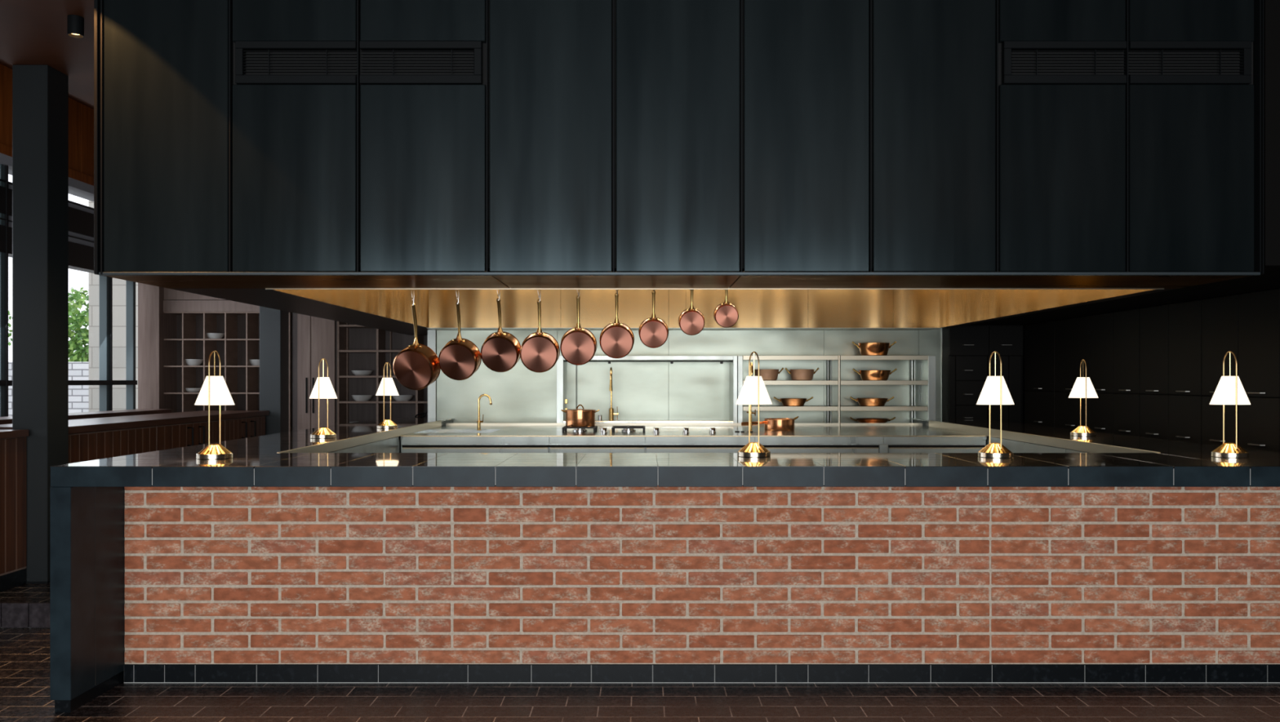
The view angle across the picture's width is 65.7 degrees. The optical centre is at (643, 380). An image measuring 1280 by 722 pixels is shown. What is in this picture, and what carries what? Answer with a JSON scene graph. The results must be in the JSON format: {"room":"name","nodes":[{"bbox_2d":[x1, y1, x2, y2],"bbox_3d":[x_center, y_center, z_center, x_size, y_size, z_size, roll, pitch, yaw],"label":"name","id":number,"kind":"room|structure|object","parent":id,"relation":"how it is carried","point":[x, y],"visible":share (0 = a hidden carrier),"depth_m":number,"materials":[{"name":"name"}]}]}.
{"room":"commercial kitchen","nodes":[
{"label":"commercial kitchen","id":0,"kind":"room"},
{"bbox_2d":[0,583,49,603],"bbox_3d":[-4.025,1.214,8.151,3.150,0.009,5.498,0,0,0],"label":"floor","id":1,"kind":"structure","parent":0,"point":[30,593],"depth_m":5.61,"materials":[{"name":"tile"}]},
{"bbox_2d":[0,430,28,592],"bbox_3d":[-3.803,0.751,4.447,0.335,0.918,2.895,0,0,0],"label":"wall","id":2,"kind":"structure","parent":1,"relation":"on","point":[12,442],"depth_m":5.76,"materials":[{"name":"brown wood"}]},
{"bbox_2d":[0,602,49,628],"bbox_3d":[-3.188,1.277,5.391,1.476,0.134,0.022,0,0,0],"label":"trim","id":3,"kind":"structure","parent":2,"relation":"attached to","point":[12,615],"depth_m":5.38,"materials":[{"name":"brown tile"}]},
{"bbox_2d":[12,64,68,584],"bbox_3d":[-3.650,-0.335,6.010,0.220,3.090,0.230,0,0,0],"label":"steel column","id":4,"kind":"structure","parent":1,"relation":"on","point":[40,92],"depth_m":5.90,"materials":[{"name":"grey metal"}]},
{"bbox_2d":[0,409,171,424],"bbox_3d":[-4.440,0.736,6.600,0.320,0.948,4.800,0,0,0],"label":"bench","id":5,"kind":"object","parent":1,"relation":"on","point":[3,420],"visible":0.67,"depth_m":8.02,"materials":[{"name":"brown wood"}]},
{"bbox_2d":[259,306,288,435],"bbox_3d":[-3.575,-0.335,9.610,0.214,3.090,0.230,0,0,0],"label":"steel column","id":6,"kind":"structure","parent":1,"relation":"on","point":[273,323],"depth_m":9.50,"materials":[{"name":"grey metal"}]},
{"bbox_2d":[0,0,93,109],"bbox_3d":[1.440,-2.261,2.500,13.120,0.763,17.000,0,0,0],"label":"ceiling","id":7,"kind":"structure","parent":0,"point":[33,32],"depth_m":5.48,"materials":[{"name":"brown wood"}]},
{"bbox_2d":[66,14,84,38],"bbox_3d":[-2.936,-1.831,5.130,0.076,0.096,0.076,0,0,0],"label":"ceiling spotlight","id":8,"kind":"object","parent":7,"relation":"attached to","point":[75,24],"visible":1,"depth_m":5.10,"materials":[{"name":"black metal"}]},
{"bbox_2d":[93,0,1263,335],"bbox_3d":[0.154,-1.166,7.258,5.096,1.414,5.883,0,0,0],"label":"canopy","id":9,"kind":"object","parent":7,"relation":"attached to","point":[822,165],"visible":1,"depth_m":4.33,"materials":[{"name":"black"}]},
{"bbox_2d":[392,302,440,390],"bbox_3d":[-1.220,-0.180,5.327,0.238,0.466,0.165,0,0,16],"label":"saucepan","id":10,"kind":"object","parent":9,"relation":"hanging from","point":[415,367],"visible":1,"depth_m":5.28,"materials":[{"name":"orange metal"}]},
{"bbox_2d":[438,301,481,380],"bbox_3d":[-0.985,-0.210,5.318,0.217,0.421,0.150,0,0,6],"label":"saucepan","id":11,"kind":"object","parent":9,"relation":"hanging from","point":[460,358],"visible":1,"depth_m":5.28,"materials":[{"name":"orange metal"}]},
{"bbox_3d":[-0.406,-0.532,5.135,2.046,0.031,0.242,0,0,0],"label":"rail","id":12,"kind":"object","parent":9,"relation":"attached to","visible":0},
{"bbox_2d":[411,289,414,305],"bbox_3d":[-1.221,-0.466,5.250,0.019,0.139,0.009,0,0,0],"label":"hook","id":13,"kind":"object","parent":12,"relation":"hanging from","point":[411,290],"visible":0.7,"depth_m":5.25,"materials":[{"name":"silver metal"}]},
{"bbox_2d":[455,289,458,304],"bbox_3d":[-0.984,-0.469,5.250,0.019,0.132,0.009,0,0,0],"label":"hook","id":14,"kind":"object","parent":12,"relation":"hanging from","point":[455,290],"visible":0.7,"depth_m":5.25,"materials":[{"name":"silver metal"}]},
{"bbox_3d":[-0.767,-0.478,5.250,0.019,0.114,0.009,0,0,0],"label":"hook","id":15,"kind":"object","parent":12,"relation":"hanging from","visible":0},
{"bbox_2d":[480,297,520,372],"bbox_3d":[-0.764,-0.240,5.311,0.210,0.395,0.144,0,0,5],"label":"saucepan","id":16,"kind":"object","parent":15,"relation":"hanging from","point":[500,351],"visible":0.97,"depth_m":5.27,"materials":[{"name":"orange metal"}]},
{"bbox_3d":[-0.552,-0.474,5.250,0.019,0.121,0.009,0,0,0],"label":"hook","id":17,"kind":"object","parent":12,"relation":"hanging from","visible":0},
{"bbox_2d":[520,299,559,373],"bbox_3d":[-0.553,-0.236,5.284,0.210,0.390,0.131,0,0,2],"label":"saucepan","id":18,"kind":"object","parent":17,"relation":"hanging from","point":[540,352],"visible":1,"depth_m":5.25,"materials":[{"name":"orange metal"}]},
{"bbox_3d":[-0.346,-0.485,5.250,0.019,0.100,0.009,0,0,0],"label":"hook","id":19,"kind":"object","parent":12,"relation":"hanging from","visible":0},
{"bbox_2d":[560,295,596,365],"bbox_3d":[-0.347,-0.266,5.283,0.195,0.372,0.122,0,0,2],"label":"saucepan","id":20,"kind":"object","parent":19,"relation":"hanging from","point":[578,346],"visible":1,"depth_m":5.25,"materials":[{"name":"orange metal"}]},
{"bbox_3d":[-0.141,-0.492,5.250,0.019,0.086,0.009,0,0,0],"label":"hook","id":21,"kind":"object","parent":12,"relation":"hanging from","visible":0},
{"bbox_2d":[599,292,634,359],"bbox_3d":[-0.142,-0.291,5.281,0.187,0.350,0.116,0,0,2],"label":"saucepan","id":22,"kind":"object","parent":21,"relation":"hanging from","point":[616,341],"visible":1,"depth_m":5.25,"materials":[{"name":"orange metal"}]},
{"bbox_3d":[0.055,-0.499,5.250,0.019,0.072,0.009,0,0,0],"label":"hook","id":23,"kind":"object","parent":12,"relation":"hanging from","visible":0},
{"bbox_2d":[638,289,668,348],"bbox_3d":[0.053,-0.326,5.279,0.160,0.308,0.100,0,0,2],"label":"saucepan","id":24,"kind":"object","parent":23,"relation":"hanging from","point":[653,332],"visible":1,"depth_m":5.25,"materials":[{"name":"orange metal"}]},
{"bbox_3d":[0.258,-0.510,5.250,0.019,0.052,0.009,0,0,0],"label":"hook","id":25,"kind":"object","parent":12,"relation":"hanging from","visible":0},
{"bbox_2d":[678,289,704,335],"bbox_3d":[0.256,-0.370,5.273,0.141,0.262,0.087,0,0,2],"label":"saucepan","id":26,"kind":"object","parent":25,"relation":"hanging from","point":[691,321],"visible":0.92,"depth_m":5.25,"materials":[{"name":"orange metal"}]},
{"bbox_3d":[0.441,-0.516,5.250,0.019,0.041,0.009,0,0,0],"label":"hook","id":27,"kind":"object","parent":12,"relation":"hanging from","visible":0},
{"bbox_2d":[713,289,738,328],"bbox_3d":[0.440,-0.395,5.268,0.132,0.232,0.082,0,0,3],"label":"saucepan","id":28,"kind":"object","parent":27,"relation":"hanging from","point":[726,314],"visible":0.87,"depth_m":5.24,"materials":[{"name":"orange metal"}]},
{"bbox_2d":[0,63,93,177],"bbox_3d":[-5.200,-2.239,7.350,0.200,0.829,6.296,0,0,0],"label":"wall","id":29,"kind":"structure","parent":0,"point":[81,117],"depth_m":8.88,"materials":[{"name":"brown wood"}]},
{"bbox_2d":[137,282,177,413],"bbox_3d":[-5.088,-0.453,10.430,0.216,3.600,0.460,0,0,0],"label":"wall","id":30,"kind":"structure","parent":0,"point":[154,326],"depth_m":10.20,"materials":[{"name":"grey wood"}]},
{"bbox_2d":[0,627,1279,721],"bbox_3d":[1.200,1.397,2.500,13.600,0.100,17.000,0,0,0],"label":"floor","id":31,"kind":"structure","parent":0,"point":[24,653],"depth_m":4.16,"materials":[{"name":"tile"}]},
{"bbox_2d":[68,426,155,463],"bbox_3d":[-3.877,0.774,6.745,0.545,0.871,1.202,0,0,0],"label":"base cabinet","id":32,"kind":"object","parent":31,"relation":"on","point":[93,446],"visible":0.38,"depth_m":6.71,"materials":[{"name":"brown wood"}]},
{"bbox_2d":[155,419,224,451],"bbox_3d":[-3.854,0.774,7.950,0.593,0.871,1.192,0,0,0],"label":"base cabinet","id":33,"kind":"object","parent":31,"relation":"on","point":[188,434],"visible":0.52,"depth_m":7.84,"materials":[{"name":"brown wood"}]},
{"bbox_2d":[0,410,269,434],"bbox_3d":[-3.888,0.312,7.805,0.625,0.046,3.350,0,0,0],"label":"countertop","id":34,"kind":"structure","parent":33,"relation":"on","point":[95,424],"depth_m":7.43,"materials":[{"name":"brown wood"}]},
{"bbox_2d":[224,416,265,441],"bbox_3d":[-3.854,0.774,9.010,0.593,0.871,0.912,0,0,0],"label":"base cabinet","id":35,"kind":"object","parent":31,"relation":"on","point":[250,427],"visible":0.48,"depth_m":8.93,"materials":[{"name":"brown wood"}]},
{"bbox_2d":[292,312,337,431],"bbox_3d":[-3.417,-0.253,10.446,0.466,3.200,0.348,0,0,0],"label":"cupboard","id":36,"kind":"object","parent":31,"relation":"on","point":[314,339],"visible":0.29,"depth_m":10.28,"materials":[{"name":"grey wood"}]},
{"bbox_2d":[49,417,1279,712],"bbox_3d":[0.484,0.846,6.575,5.753,1.003,5.150,0,0,0],"label":"countertop","id":37,"kind":"structure","parent":31,"relation":"on","point":[294,557],"depth_m":4.41,"materials":[{"name":"red brick"}]},
{"bbox_2d":[195,351,234,459],"bbox_3d":[-1.906,0.107,4.410,0.150,0.479,0.150,0,0,41],"label":"table lamp","id":38,"kind":"object","parent":37,"relation":"on","point":[214,391],"visible":1,"depth_m":4.38,"materials":[{"name":"white fabric"}]},
{"bbox_2d":[309,358,337,439],"bbox_3d":[-1.926,0.107,5.970,0.150,0.479,0.150,0,0,-38],"label":"table lamp","id":39,"kind":"object","parent":37,"relation":"on","point":[322,388],"visible":1,"depth_m":5.94,"materials":[{"name":"white fabric"}]},
{"bbox_2d":[375,362,399,429],"bbox_3d":[-1.850,0.107,7.170,0.150,0.479,0.150,0,0,-29],"label":"table lamp","id":40,"kind":"object","parent":37,"relation":"on","point":[387,387],"visible":1,"depth_m":7.14,"materials":[{"name":"white fabric"}]},
{"bbox_2d":[735,351,772,457],"bbox_3d":[0.505,0.107,4.530,0.150,0.479,0.150,0,0,27],"label":"table lamp","id":41,"kind":"object","parent":37,"relation":"on","point":[753,391],"visible":1,"depth_m":4.50,"materials":[{"name":"white fabric"}]},
{"bbox_2d":[976,351,1014,458],"bbox_3d":[1.593,0.107,4.490,0.150,0.479,0.150,0,0,37],"label":"table lamp","id":42,"kind":"object","parent":37,"relation":"on","point":[995,391],"visible":1,"depth_m":4.46,"materials":[{"name":"white fabric"}]},
{"bbox_2d":[1068,359,1097,436],"bbox_3d":[2.750,0.107,6.200,0.150,0.479,0.150,0,0,-35],"label":"table lamp","id":43,"kind":"object","parent":37,"relation":"on","point":[1083,388],"visible":1,"depth_m":6.17,"materials":[{"name":"white fabric"}]},
{"bbox_2d":[1208,351,1250,458],"bbox_3d":[2.655,0.107,4.490,0.150,0.479,0.150,0,0,41],"label":"table lamp","id":44,"kind":"object","parent":37,"relation":"on","point":[1229,390],"visible":1,"depth_m":4.46,"materials":[{"name":"white fabric"}]},
{"bbox_2d":[399,423,986,453],"bbox_3d":[0.348,0.803,8.113,4.219,0.888,2.054,0,0,0],"label":"kitchen counter","id":45,"kind":"object","parent":31,"relation":"on","point":[449,437],"depth_m":7.10,"materials":[{"name":"silver metal"}]},
{"bbox_2d":[476,394,492,431],"bbox_3d":[-1.263,0.253,7.880,0.125,0.288,0.040,0,0,0],"label":"tap","id":46,"kind":"object","parent":45,"relation":"on","point":[478,421],"visible":1,"depth_m":7.87,"materials":[{"name":"gold metal"}]},
{"bbox_2d":[560,404,599,427],"bbox_3d":[-0.492,0.275,7.750,0.242,0.172,0.242,0,0,42],"label":"stockpot","id":47,"kind":"object","parent":45,"relation":"on","point":[575,418],"visible":1,"depth_m":7.65,"materials":[{"name":"brown metal"}]},
{"bbox_2d":[556,355,737,423],"bbox_3d":[0.032,0.090,8.947,1.594,0.614,0.403,0,0,0],"label":"niche","id":48,"kind":"object","parent":45,"relation":"on","point":[562,401],"visible":0.8,"depth_m":8.75,"materials":[{"name":"silver metal"}]},
{"bbox_2d":[608,367,617,421],"bbox_3d":[-0.265,0.124,8.778,0.081,0.480,0.146,0,0,0],"label":"tap","id":49,"kind":"object","parent":48,"relation":"on","point":[611,413],"visible":0.98,"depth_m":8.81,"materials":[{"name":"gold metal"}]},
{"bbox_2d":[399,425,986,440],"bbox_3d":[0.348,0.412,7.925,4.219,0.034,1.654,0,0,0],"label":"countertop","id":50,"kind":"structure","parent":45,"relation":"on","point":[446,430],"depth_m":7.87,"materials":[{"name":"silver metal"}]},
{"bbox_2d":[746,362,755,431],"bbox_3d":[0.838,0.128,7.655,0.071,0.538,0.126,0,0,0],"label":"tap","id":51,"kind":"object","parent":45,"relation":"on","point":[751,363],"visible":0.65,"depth_m":7.69,"materials":[{"name":"gold metal"}]},
{"bbox_2d":[741,416,798,431],"bbox_3d":[1.020,0.342,7.900,0.429,0.110,0.246,0,0,-36],"label":"saute pan","id":52,"kind":"object","parent":45,"relation":"on","point":[772,424],"visible":0.99,"depth_m":7.86,"materials":[{"name":"brown metal"}]},
{"bbox_2d":[737,355,936,425],"bbox_3d":[1.708,0.089,8.938,1.746,0.616,0.422,0,0,0],"label":"shelf rack","id":53,"kind":"object","parent":45,"relation":"on","point":[924,382],"visible":0.83,"depth_m":8.75,"materials":[{"name":"silver metal"}]},
{"bbox_2d":[754,368,783,380],"bbox_3d":[1.107,-0.056,8.900,0.238,0.118,0.224,0,0,-43],"label":"casserole","id":54,"kind":"object","parent":53,"relation":"on","point":[766,375],"visible":0.68,"depth_m":8.81,"materials":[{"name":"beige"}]},
{"bbox_2d":[773,396,813,406],"bbox_3d":[1.346,0.189,8.900,0.286,0.086,0.245,0,0,40],"label":"casserole","id":55,"kind":"object","parent":53,"relation":"on","point":[785,402],"visible":0.99,"depth_m":8.82,"materials":[{"name":"brown metal"}]},
{"bbox_2d":[785,368,818,380],"bbox_3d":[1.423,-0.056,8.900,0.238,0.118,0.224,0,0,-43],"label":"casserole","id":56,"kind":"object","parent":53,"relation":"on","point":[796,375],"visible":0.85,"depth_m":8.82,"materials":[{"name":"beige metal"}]},
{"bbox_2d":[849,396,893,406],"bbox_3d":[2.051,0.188,8.900,0.305,0.088,0.286,0,0,-43],"label":"casserole","id":57,"kind":"object","parent":53,"relation":"on","point":[862,402],"visible":1,"depth_m":8.80,"materials":[{"name":"brown metal"}]},
{"bbox_2d":[851,341,896,355],"bbox_3d":[2.070,-0.285,8.900,0.305,0.133,0.286,0,0,-43],"label":"casserole","id":58,"kind":"object","parent":53,"relation":"on","point":[865,348],"visible":0.88,"depth_m":8.80,"materials":[{"name":"brown metal"}]},
{"bbox_2d":[852,368,897,380],"bbox_3d":[2.075,-0.053,8.900,0.305,0.110,0.286,0,0,-43],"label":"casserole","id":59,"kind":"object","parent":53,"relation":"on","point":[864,375],"visible":0.85,"depth_m":8.80,"materials":[{"name":"brown metal"}]},
{"bbox_2d":[849,417,895,423],"bbox_3d":[2.069,0.363,8.950,0.313,0.069,0.302,0,0,-44],"label":"casserole","id":60,"kind":"object","parent":45,"relation":"on","point":[860,420],"visible":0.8,"depth_m":8.86,"materials":[{"name":"brown metal"}]},
{"bbox_2d":[942,324,1022,423],"bbox_3d":[3.085,0.424,9.157,0.666,1.845,0.526,0,0,0],"label":"tall cabinet","id":61,"kind":"object","parent":31,"relation":"on","point":[967,350],"visible":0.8,"depth_m":8.92,"materials":[{"name":"black wood"}]},
{"bbox_2d":[1024,315,1089,429],"bbox_3d":[3.707,0.424,8.250,0.626,1.845,1.294,0,0,0],"label":"tall cabinet","id":62,"kind":"object","parent":31,"relation":"on","point":[1055,351],"visible":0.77,"depth_m":8.22,"materials":[{"name":"black wood"}]},
{"bbox_2d":[1089,308,1139,436],"bbox_3d":[3.707,0.424,7.220,0.626,1.845,0.754,0,0,0],"label":"tall cabinet","id":63,"kind":"object","parent":31,"relation":"on","point":[1114,337],"visible":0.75,"depth_m":7.17,"materials":[{"name":"black wood"}]},
{"bbox_2d":[1139,299,1202,444],"bbox_3d":[3.707,0.424,6.460,0.626,1.845,0.754,0,0,0],"label":"tall cabinet","id":64,"kind":"object","parent":31,"relation":"on","point":[1171,395],"visible":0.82,"depth_m":6.43,"materials":[{"name":"black wood"}]},
{"bbox_2d":[1201,288,1279,453],"bbox_3d":[3.707,0.424,5.705,0.626,1.845,0.744,0,0,0],"label":"tall cabinet","id":65,"kind":"object","parent":31,"relation":"on","point":[1246,325],"visible":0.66,"depth_m":5.63,"materials":[{"name":"black wood"}]},
{"bbox_2d":[436,328,941,423],"bbox_3d":[0.421,-0.103,9.165,4.652,1.100,0.030,0,0,0],"label":"wall","id":66,"kind":"structure","parent":0,"point":[642,391],"depth_m":9.15,"materials":[{"name":"silver metal"}]},
{"bbox_2d":[427,328,942,417],"bbox_3d":[0.400,-0.078,9.155,4.772,1.050,0.050,0,0,0],"label":"trim","id":67,"kind":"structure","parent":66,"relation":"attached to","point":[432,335],"depth_m":9.13,"materials":[{"name":"silver metal"}]},
{"bbox_2d":[970,0,1279,325],"bbox_3d":[3.072,-1.187,6.856,0.736,1.373,5.087,0,0,0],"label":"wall","id":68,"kind":"structure","parent":66,"relation":"attached to","point":[1270,279],"depth_m":4.32,"materials":[{"name":"black wood"}]},
{"bbox_2d":[1022,311,1115,423],"bbox_3d":[3.010,-0.653,10.950,9.980,4.000,0.100,0,0,0],"label":"trim","id":69,"kind":"structure","parent":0,"point":[1113,312],"depth_m":10.90,"materials":[{"name":"grey paint"}]},
{"bbox_2d":[1119,288,1278,311],"bbox_3d":[5.720,-1.263,6.600,4.560,1.220,5.600,0,0,0],"label":"trim","id":70,"kind":"structure","parent":0,"point":[1276,288],"depth_m":7.96,"materials":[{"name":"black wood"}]},
{"bbox_3d":[-5.200,-0.653,2.500,0.200,4.000,17.000,0,0,0],"label":"wall","id":71,"kind":"structure","parent":0,"visible":0},
{"bbox_2d":[0,142,93,186],"bbox_3d":[-5.185,-1.835,7.250,0.230,0.075,6.100,0,0,0],"label":"trim","id":72,"kind":"structure","parent":71,"relation":"attached to","point":[5,149],"depth_m":8.83,"materials":[{"name":"brown wood"}]},
{"bbox_2d":[0,152,137,417],"bbox_3d":[-5.190,-0.638,7.250,0.220,2.370,6.100,0,0,0],"label":"window","id":73,"kind":"structure","parent":71,"relation":"in","point":[81,217],"depth_m":9.07,"materials":[{"name":"black metal"}]},
{"bbox_3d":[-3.640,-0.703,10.725,3.320,4.100,0.150,0,0,0],"label":"wall","id":74,"kind":"structure","parent":0,"visible":0},
{"bbox_2d":[163,288,292,431],"bbox_3d":[-4.340,-0.727,10.445,1.369,2.852,0.310,0,0,0],"label":"shelf","id":75,"kind":"object","parent":74,"relation":"attached to","point":[197,315],"visible":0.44,"depth_m":10.42,"materials":[{"name":"brown wood"}]},
{"bbox_2d":[185,388,200,392],"bbox_3d":[-4.728,0.105,10.430,0.190,0.045,0.190,0,0,0],"label":"bowl","id":76,"kind":"object","parent":75,"relation":"on","point":[188,390],"visible":0.89,"depth_m":10.36,"materials":[{"name":"grey ceramic"}]},
{"bbox_2d":[185,359,203,365],"bbox_3d":[-4.728,-0.187,10.430,0.190,0.068,0.190,0,0,0],"label":"bowl","id":77,"kind":"object","parent":75,"relation":"on","point":[189,362],"visible":0.84,"depth_m":10.37,"materials":[{"name":"grey ceramic"}]},
{"bbox_2d":[206,333,224,338],"bbox_3d":[-4.503,-0.463,10.430,0.190,0.062,0.190,0,0,0],"label":"bowl","id":78,"kind":"object","parent":75,"relation":"on","point":[211,335],"visible":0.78,"depth_m":10.36,"materials":[{"name":"grey ceramic"}]},
{"bbox_2d":[249,360,259,365],"bbox_3d":[-4.055,-0.185,10.430,0.190,0.065,0.190,0,0,0],"label":"bowl","id":79,"kind":"object","parent":75,"relation":"on","point":[253,362],"visible":0.45,"depth_m":10.35,"materials":[{"name":"grey ceramic"}]},
{"bbox_2d":[337,321,427,425],"bbox_3d":[-2.558,-0.176,10.450,1.245,1.370,0.300,0,0,0],"label":"shelf","id":80,"kind":"object","parent":74,"relation":"attached to","point":[359,348],"visible":0.23,"depth_m":10.59,"materials":[{"name":"grey wood"}]},
{"bbox_2d":[351,395,373,401],"bbox_3d":[-2.964,0.187,10.450,0.220,0.062,0.220,0,0,0],"label":"bowl","id":81,"kind":"object","parent":80,"relation":"on","point":[357,397],"visible":1,"depth_m":10.38,"materials":[{"name":"grey ceramic"}]},
{"bbox_2d":[351,370,373,376],"bbox_3d":[-2.964,-0.076,10.450,0.224,0.055,0.224,0,0,0],"label":"bowl","id":82,"kind":"object","parent":80,"relation":"on","point":[357,373],"visible":1,"depth_m":10.38,"materials":[{"name":"grey ceramic"}]},
{"bbox_2d":[392,395,413,401],"bbox_3d":[-2.535,0.187,10.450,0.220,0.062,0.220,0,0,0],"label":"bowl","id":83,"kind":"object","parent":80,"relation":"on","point":[401,397],"visible":0.92,"depth_m":10.38,"materials":[{"name":"grey ceramic"}]},
{"bbox_2d":[414,411,427,417],"bbox_3d":[-2.286,0.373,10.263,0.140,0.111,0.103,0,0,0],"label":"coiled cable","id":84,"kind":"object","parent":80,"relation":"on","point":[424,414],"visible":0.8,"depth_m":10.22,"materials":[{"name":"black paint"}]},
{"label":"outside","id":85,"kind":"structure","parent":0,"visible":0},
{"bbox_3d":[-17.650,1.647,25.000,24.700,0.100,70.000,0,0,0],"label":"ground","id":86,"kind":"structure","parent":85,"visible":0},
{"bbox_2d":[8,311,12,346],"bbox_3d":[-18.568,-0.487,26.380,3.897,4.364,4.056,0,0,0],"label":"leafy tree","id":87,"kind":"object","parent":86,"relation":"on","point":[11,317],"visible":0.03,"depth_m":27.35,"materials":[{"name":"green plant"}]},
{"bbox_2d":[8,361,88,417],"bbox_3d":[-10.950,0.638,20.050,6.100,2.017,0.500,0,0,0],"label":"wall","id":88,"kind":"structure","parent":86,"relation":"on","point":[78,395],"depth_m":19.80,"materials":[{"name":"brick"}]},
{"bbox_2d":[68,287,88,361],"bbox_3d":[-12.730,-0.298,22.737,4.006,3.975,2.860,0,0,45],"label":"leafy tree","id":89,"kind":"object","parent":86,"relation":"on","point":[78,319],"visible":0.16,"depth_m":22.56,"materials":[{"name":"green plant"}]},
{"bbox_2d":[88,200,137,412],"bbox_3d":[-6.230,-0.301,12.300,0.960,3.897,0.600,0,0,0],"label":"stone pier","id":90,"kind":"structure","parent":86,"relation":"on","point":[118,285],"depth_m":12.00,"materials":[{"name":"stone"}]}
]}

